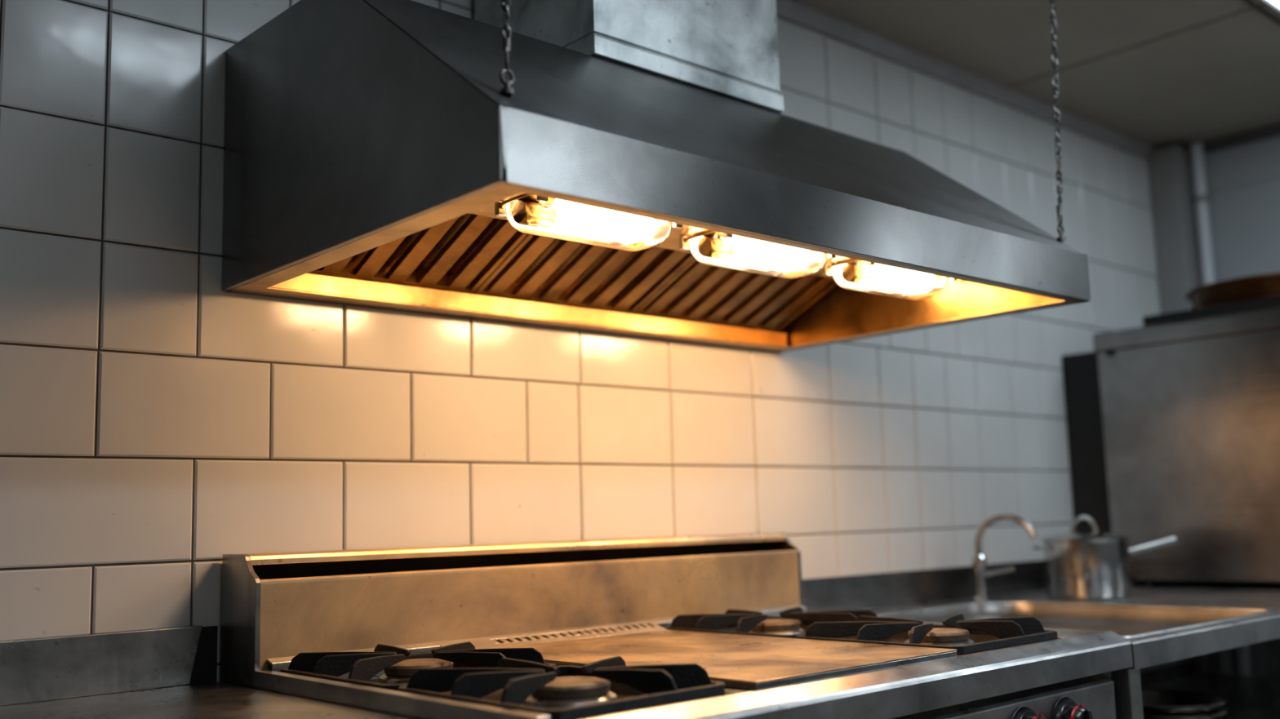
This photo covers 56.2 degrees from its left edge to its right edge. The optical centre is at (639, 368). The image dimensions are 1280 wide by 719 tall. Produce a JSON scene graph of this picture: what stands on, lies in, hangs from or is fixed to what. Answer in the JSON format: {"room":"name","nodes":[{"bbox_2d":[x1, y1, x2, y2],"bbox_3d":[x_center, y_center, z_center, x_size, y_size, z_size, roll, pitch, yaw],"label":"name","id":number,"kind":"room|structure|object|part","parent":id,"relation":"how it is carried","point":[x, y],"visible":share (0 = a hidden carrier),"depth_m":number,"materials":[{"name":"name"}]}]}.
{"room":"commercial kitchen","nodes":[
{"label":"commercial kitchen","id":0,"kind":"room"},
{"bbox_2d":[0,0,1192,706],"bbox_3d":[-0.194,0.174,2.945,6.960,2.720,0.107,5,-10,-42],"label":"wall","id":1,"kind":"structure","parent":0,"point":[159,422],"depth_m":2.58,"materials":[{"name":"tile"}]},
{"bbox_2d":[0,625,202,706],"bbox_3d":[-1.309,0.490,1.795,1.314,0.105,0.026,5,-10,-42],"label":"backsplash","id":2,"kind":"structure","parent":1,"relation":"attached to","point":[33,670],"depth_m":2.10,"materials":[{"name":"metal"}]},
{"bbox_2d":[222,0,1090,352],"bbox_3d":[0.102,-0.398,2.589,1.656,0.498,0.945,5,-10,-42],"label":"exhaust hood","id":3,"kind":"object","parent":1,"relation":"attached to","point":[371,147],"visible":0.94,"depth_m":2.23,"materials":[{"name":"metal"}]},
{"bbox_2d":[494,193,682,251],"bbox_3d":[-0.093,-0.273,2.269,0.356,0.062,0.140,5,-10,-42],"label":"lamp","id":4,"kind":"object","parent":3,"relation":"attached to","point":[528,214],"visible":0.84,"depth_m":2.24,"materials":[{"name":"glass"}]},
{"bbox_3d":[-0.068,-0.270,2.291,0.217,0.034,0.080,5,-10,-42],"label":"bulb","id":5,"kind":"part","parent":4,"relation":"part of","materials":[{"name":"white glass"}]},
{"bbox_2d":[475,0,783,113],"bbox_3d":[-0.031,-0.900,2.860,0.585,0.602,0.443,5,-10,-42],"label":"duct","id":6,"kind":"object","parent":3,"relation":"attached to","point":[726,48],"visible":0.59,"depth_m":2.67,"materials":[{"name":"metal"}]},
{"bbox_2d":[468,192,854,278],"bbox_3d":[0.208,-0.306,2.433,1.591,0.027,0.503,5,-10,-42],"label":"hood lights","id":7,"kind":"object","parent":3,"relation":"attached to","point":[672,242],"depth_m":2.51,"materials":[{"name":"glass"}]},
{"bbox_2d":[679,230,836,278],"bbox_3d":[0.257,-0.243,2.581,0.356,0.062,0.140,5,-10,-42],"label":"lamp","id":8,"kind":"object","parent":3,"relation":"attached to","point":[713,248],"visible":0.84,"depth_m":2.55,"materials":[{"name":"glass"}]},
{"bbox_3d":[0.282,-0.239,2.603,0.217,0.034,0.080,5,-10,-42],"label":"bulb","id":9,"kind":"part","parent":8,"relation":"part of","materials":[{"name":"white glass"}]},
{"bbox_2d":[822,258,957,300],"bbox_3d":[0.607,-0.213,2.893,0.356,0.062,0.140,5,-10,-42],"label":"lamp","id":10,"kind":"object","parent":3,"relation":"attached to","point":[855,274],"visible":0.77,"depth_m":2.86,"materials":[{"name":"glass"}]},
{"bbox_3d":[0.632,-0.209,2.916,0.217,0.034,0.080,5,-10,-42],"label":"bulb","id":11,"kind":"part","parent":10,"relation":"part of","materials":[{"name":"white glass"}]},
{"bbox_2d":[801,560,1045,612],"bbox_3d":[0.956,0.703,3.820,1.677,0.130,0.016,5,-10,-42],"label":"backsplash","id":12,"kind":"structure","parent":1,"relation":"attached to","point":[898,588],"depth_m":3.71,"materials":[{"name":"metal"}]},
{"bbox_2d":[776,0,1156,159],"bbox_3d":[1.106,-1.033,4.230,3.250,0.055,0.024,5,-10,-42],"label":"trim","id":13,"kind":"structure","parent":1,"relation":"attached to","point":[791,11],"depth_m":4.18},
{"bbox_2d":[792,0,1279,148],"bbox_3d":[2.521,-1.419,2.193,10.000,0.108,5.200,5,-10,-42],"label":"ceiling","id":14,"kind":"structure","parent":0,"point":[1156,73],"depth_m":4.12,"materials":[{"name":"grey paint"}]},
{"bbox_2d":[499,0,515,96],"bbox_3d":[-0.208,-0.863,1.808,0.032,0.936,0.032,5,-10,-42],"label":"suspension chain","id":15,"kind":"object","parent":14,"relation":"hanging from","point":[507,91],"visible":1,"depth_m":1.75,"materials":[{"name":"grey metal"}]},
{"bbox_2d":[1048,0,1066,241],"bbox_3d":[0.997,-0.759,2.883,0.099,0.936,0.032,5,-10,-42],"label":"suspension chain","id":16,"kind":"object","parent":14,"relation":"hanging from","point":[1059,209],"visible":1,"depth_m":2.85,"materials":[{"name":"grey metal"}]},
{"bbox_2d":[1263,0,1279,10],"bbox_3d":[2.124,-1.144,3.664,1.200,0.038,0.300,5,-10,-42],"label":"recessed light","id":17,"kind":"object","parent":14,"relation":"in","point":[1275,3],"visible":1,"depth_m":3.69,"materials":[{"name":"white"}]},
{"bbox_2d":[1271,0,1279,6],"bbox_3d":[2.124,-1.139,3.664,1.192,0.028,0.274,5,-10,-42],"label":"diffuser","id":18,"kind":"object","parent":17,"relation":"attached to","point":[1273,2],"depth_m":3.68,"materials":[{"name":"white plastic"}]},
{"bbox_2d":[1203,135,1279,676],"bbox_3d":[5.154,0.221,4.506,5.620,2.720,2.130,-2,-7,0],"label":"wall","id":19,"kind":"structure","parent":0,"point":[1242,181],"depth_m":5.03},
{"bbox_2d":[1148,144,1236,674],"bbox_3d":[2.340,0.387,5.045,0.152,2.690,0.125,5,-10,-42],"label":"pillar","id":20,"kind":"structure","parent":19,"relation":"attached to","point":[1178,260],"depth_m":5.12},
{"bbox_2d":[1189,142,1251,675],"bbox_3d":[2.435,0.373,4.998,0.062,2.700,0.062,5,-10,-42],"label":"pipe","id":21,"kind":"object","parent":19,"relation":"attached to","point":[1201,198],"visible":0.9,"depth_m":5.11,"materials":[{"name":"grey metal"}]},
{"bbox_2d":[1182,122,1279,153],"bbox_3d":[3.078,-1.063,4.462,0.015,0.049,2.260,5,-10,-42],"label":"trim","id":22,"kind":"structure","parent":19,"relation":"attached to","point":[1271,131],"depth_m":5.05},
{"bbox_3d":[2.602,1.372,1.833,10.000,0.100,5.200,5,-10,-42],"label":"floor","id":23,"kind":"structure","parent":0,"visible":0},
{"bbox_2d":[0,625,408,718],"bbox_3d":[-0.894,0.861,1.321,1.349,0.985,1.192,5,-10,-42],"label":"countertop","id":24,"kind":"structure","parent":23,"relation":"on","point":[52,668],"depth_m":2.05,"materials":[{"name":"metal"}]},
{"bbox_2d":[220,532,1133,718],"bbox_3d":[0.136,0.894,2.318,1.502,1.115,1.068,5,-10,-42],"label":"range","id":25,"kind":"object","parent":23,"relation":"on","point":[580,603],"depth_m":2.28,"materials":[{"name":"metal"}]},
{"bbox_3d":[-0.393,0.529,2.113,0.342,0.064,0.394,5,-10,-42],"label":"burner grate","id":26,"kind":"part","parent":25,"relation":"part of","materials":[{"name":"black metal"}]},
{"bbox_3d":[-0.122,0.483,1.815,0.342,0.064,0.400,5,-10,-42],"label":"burner grate","id":27,"kind":"part","parent":25,"relation":"part of","materials":[{"name":"black metal"}]},
{"bbox_3d":[0.116,0.589,2.370,1.502,0.082,1.033,5,-10,-42],"label":"frame","id":28,"kind":"part","parent":25,"relation":"part of","materials":[{"name":"metal"}]},
{"bbox_3d":[0.113,0.539,2.263,0.531,0.013,0.777,5,-10,-42],"label":"griddle plate","id":29,"kind":"part","parent":25,"relation":"part of","materials":[{"name":"metal"}]},
{"bbox_3d":[0.310,0.590,2.740,0.368,0.064,0.394,5,-10,-42],"label":"burner grate","id":30,"kind":"part","parent":25,"relation":"part of","materials":[{"name":"black metal"}]},
{"bbox_3d":[0.580,0.544,2.442,0.368,0.064,0.400,5,-10,-42],"label":"burner grate","id":31,"kind":"part","parent":25,"relation":"part of","materials":[{"name":"black metal"}]},
{"bbox_3d":[0.430,0.661,1.992,1.437,0.166,0.032,5,-10,-42],"label":"control panel","id":32,"kind":"part","parent":25,"relation":"part of","materials":[{"name":"metal"}]},
{"bbox_3d":[0.714,0.675,2.216,0.096,0.096,0.014,5,-10,-42],"label":"knob","id":33,"kind":"part","parent":25,"relation":"part of","materials":[{"name":"black plastic"}]},
{"bbox_3d":[0.826,0.684,2.316,0.096,0.096,0.014,5,-10,-42],"label":"knob","id":34,"kind":"part","parent":25,"relation":"part of","materials":[{"name":"black plastic"}]},
{"bbox_2d":[801,560,1279,718],"bbox_3d":[1.642,1.094,3.682,2.567,0.980,1.046,5,-10,-42],"label":"sink counter","id":35,"kind":"object","parent":23,"relation":"on","point":[1168,621],"visible":0.54,"depth_m":3.52,"materials":[{"name":"metal"}]},
{"bbox_2d":[971,513,1037,602],"bbox_3d":[1.134,0.584,3.697,0.232,0.270,0.086,-8,-10,43],"label":"faucet","id":36,"kind":"object","parent":35,"relation":"on","point":[978,560],"visible":1,"depth_m":3.72,"materials":[{"name":"silver metal"}]},
{"bbox_3d":[1.120,0.632,3.735,0.091,0.029,0.021,-4,-8,17],"label":"lever","id":37,"kind":"part","parent":36,"relation":"part of","materials":[{"name":"silver metal"}]},
{"bbox_3d":[1.121,0.517,3.683,0.021,0.140,0.217,5,-10,-42],"label":"spout","id":38,"kind":"part","parent":36,"relation":"part of","materials":[{"name":"metal"}]},
{"bbox_2d":[886,604,1258,635],"bbox_3d":[1.058,0.671,3.100,0.805,0.050,0.805,5,-10,-42],"label":"basin","id":39,"kind":"object","parent":35,"relation":"in","point":[1120,620],"depth_m":3.37,"materials":[{"name":"metal"}]},
{"bbox_2d":[870,579,1279,670],"bbox_3d":[1.637,0.737,3.722,2.567,0.058,1.029,5,-10,-42],"label":"countertop","id":40,"kind":"structure","parent":35,"relation":"on","point":[1159,649],"depth_m":3.41,"materials":[{"name":"metal"}]},
{"bbox_2d":[1062,351,1111,533],"bbox_3d":[1.682,0.370,4.439,0.095,0.852,0.146,5,-10,-42],"label":"panel","id":41,"kind":"object","parent":35,"relation":"on","point":[1082,397],"visible":0.42,"depth_m":4.42,"materials":[{"name":"metal"}]},
{"bbox_2d":[1032,515,1176,599],"bbox_3d":[1.482,0.600,3.848,0.364,0.257,0.336,5,-10,-42],"label":"saucepan","id":42,"kind":"object","parent":35,"relation":"on","point":[1085,565],"visible":1,"depth_m":3.74,"materials":[{"name":"metal"}]},
{"bbox_3d":[1.281,0.576,3.848,0.042,0.012,0.072,-2,-7,0],"label":"handle","id":43,"kind":"part","parent":42,"relation":"part of","materials":[{"name":"metal"}]},
{"bbox_3d":[1.427,0.503,3.857,0.090,0.059,0.014,-2,-7,0],"label":"lid handle","id":44,"kind":"part","parent":42,"relation":"part of","materials":[{"name":"metal"}]},
{"bbox_3d":[1.428,0.535,3.853,0.268,0.020,0.268,5,-10,-42],"label":"lid","id":45,"kind":"part","parent":42,"relation":"part of","materials":[{"name":"metal"}]},
{"bbox_3d":[1.637,0.569,3.849,0.164,0.056,0.025,-2,-7,0],"label":"handle","id":46,"kind":"part","parent":42,"relation":"part of","materials":[{"name":"metal"}]},
{"bbox_3d":[1.042,1.019,2.498,0.052,0.860,0.040,5,-10,-42],"label":"leg","id":47,"kind":"part","parent":35,"relation":"part of","materials":[{"name":"metal"}]},
{"bbox_2d":[1092,306,1279,586],"bbox_3d":[2.301,0.293,4.220,0.805,0.912,1.010,5,-10,-42],"label":"appliance","id":48,"kind":"object","parent":35,"relation":"on","point":[1191,408],"visible":0.98,"depth_m":4.08,"materials":[{"name":"metal"}]},
{"bbox_2d":[1142,296,1279,326],"bbox_3d":[2.294,-0.180,4.320,0.651,0.052,0.682,5,-10,-42],"label":"tray","id":49,"kind":"object","parent":48,"relation":"on","point":[1273,302],"visible":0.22,"depth_m":4.17,"materials":[{"name":"black metal"}]},
{"bbox_3d":[2.295,-0.171,4.320,0.540,0.023,0.540,5,-10,-42],"label":"round pan","id":50,"kind":"object","parent":49,"relation":"on","visible":0},
{"bbox_3d":[2.294,-0.193,4.323,0.544,0.024,0.544,5,-10,-42],"label":"round pan","id":51,"kind":"object","parent":50,"relation":"on","visible":0},
{"bbox_2d":[1201,293,1279,307],"bbox_3d":[2.293,-0.214,4.325,0.548,0.024,0.548,5,-10,-42],"label":"round pan","id":52,"kind":"object","parent":51,"relation":"on","point":[1254,298],"visible":0.12,"depth_m":4.15,"materials":[{"name":"brown metal"}]},
{"bbox_2d":[1191,287,1279,309],"bbox_3d":[2.293,-0.235,4.328,0.552,0.024,0.552,5,-10,-42],"label":"round pan","id":53,"kind":"object","parent":52,"relation":"on","point":[1270,291],"visible":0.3,"depth_m":4.17,"materials":[{"name":"brown metal"}]},
{"bbox_2d":[1190,280,1279,305],"bbox_3d":[2.292,-0.257,4.331,0.556,0.024,0.556,5,-10,-42],"label":"round pan","id":54,"kind":"object","parent":53,"relation":"on","point":[1272,284],"visible":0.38,"depth_m":4.18,"materials":[{"name":"brown metal"}]},
{"bbox_2d":[1185,271,1279,301],"bbox_3d":[2.291,-0.281,4.334,0.588,0.030,0.588,5,-10,-42],"label":"round pan","id":55,"kind":"object","parent":54,"relation":"on","point":[1190,295],"visible":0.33,"depth_m":4.18,"materials":[{"name":"brown metal"}]},
{"bbox_3d":[2.267,1.284,4.829,0.052,0.860,0.040,5,-10,-42],"label":"leg","id":56,"kind":"part","parent":35,"relation":"part of","materials":[{"name":"metal"}]},
{"bbox_3d":[1.655,1.072,3.045,0.052,0.860,0.040,5,-10,-42],"label":"leg","id":57,"kind":"part","parent":35,"relation":"part of","materials":[{"name":"metal"}]},
{"bbox_3d":[1.440,1.002,3.283,0.316,0.091,0.316,5,-10,-42],"label":"mixing bowl","id":58,"kind":"object","parent":35,"relation":"on","visible":0},
{"bbox_2d":[1143,706,1227,718],"bbox_3d":[1.440,0.976,3.286,0.316,0.091,0.316,5,-10,-42],"label":"mixing bowl","id":59,"kind":"object","parent":58,"relation":"in","point":[1223,710],"visible":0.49,"depth_m":3.16,"materials":[{"name":"metal"}]},
{"bbox_2d":[1141,689,1226,716],"bbox_3d":[1.439,0.950,3.289,0.316,0.091,0.316,5,-10,-42],"label":"mixing bowl","id":60,"kind":"object","parent":59,"relation":"in","point":[1156,703],"visible":0.53,"depth_m":3.34,"materials":[{"name":"metal"}]}
]}

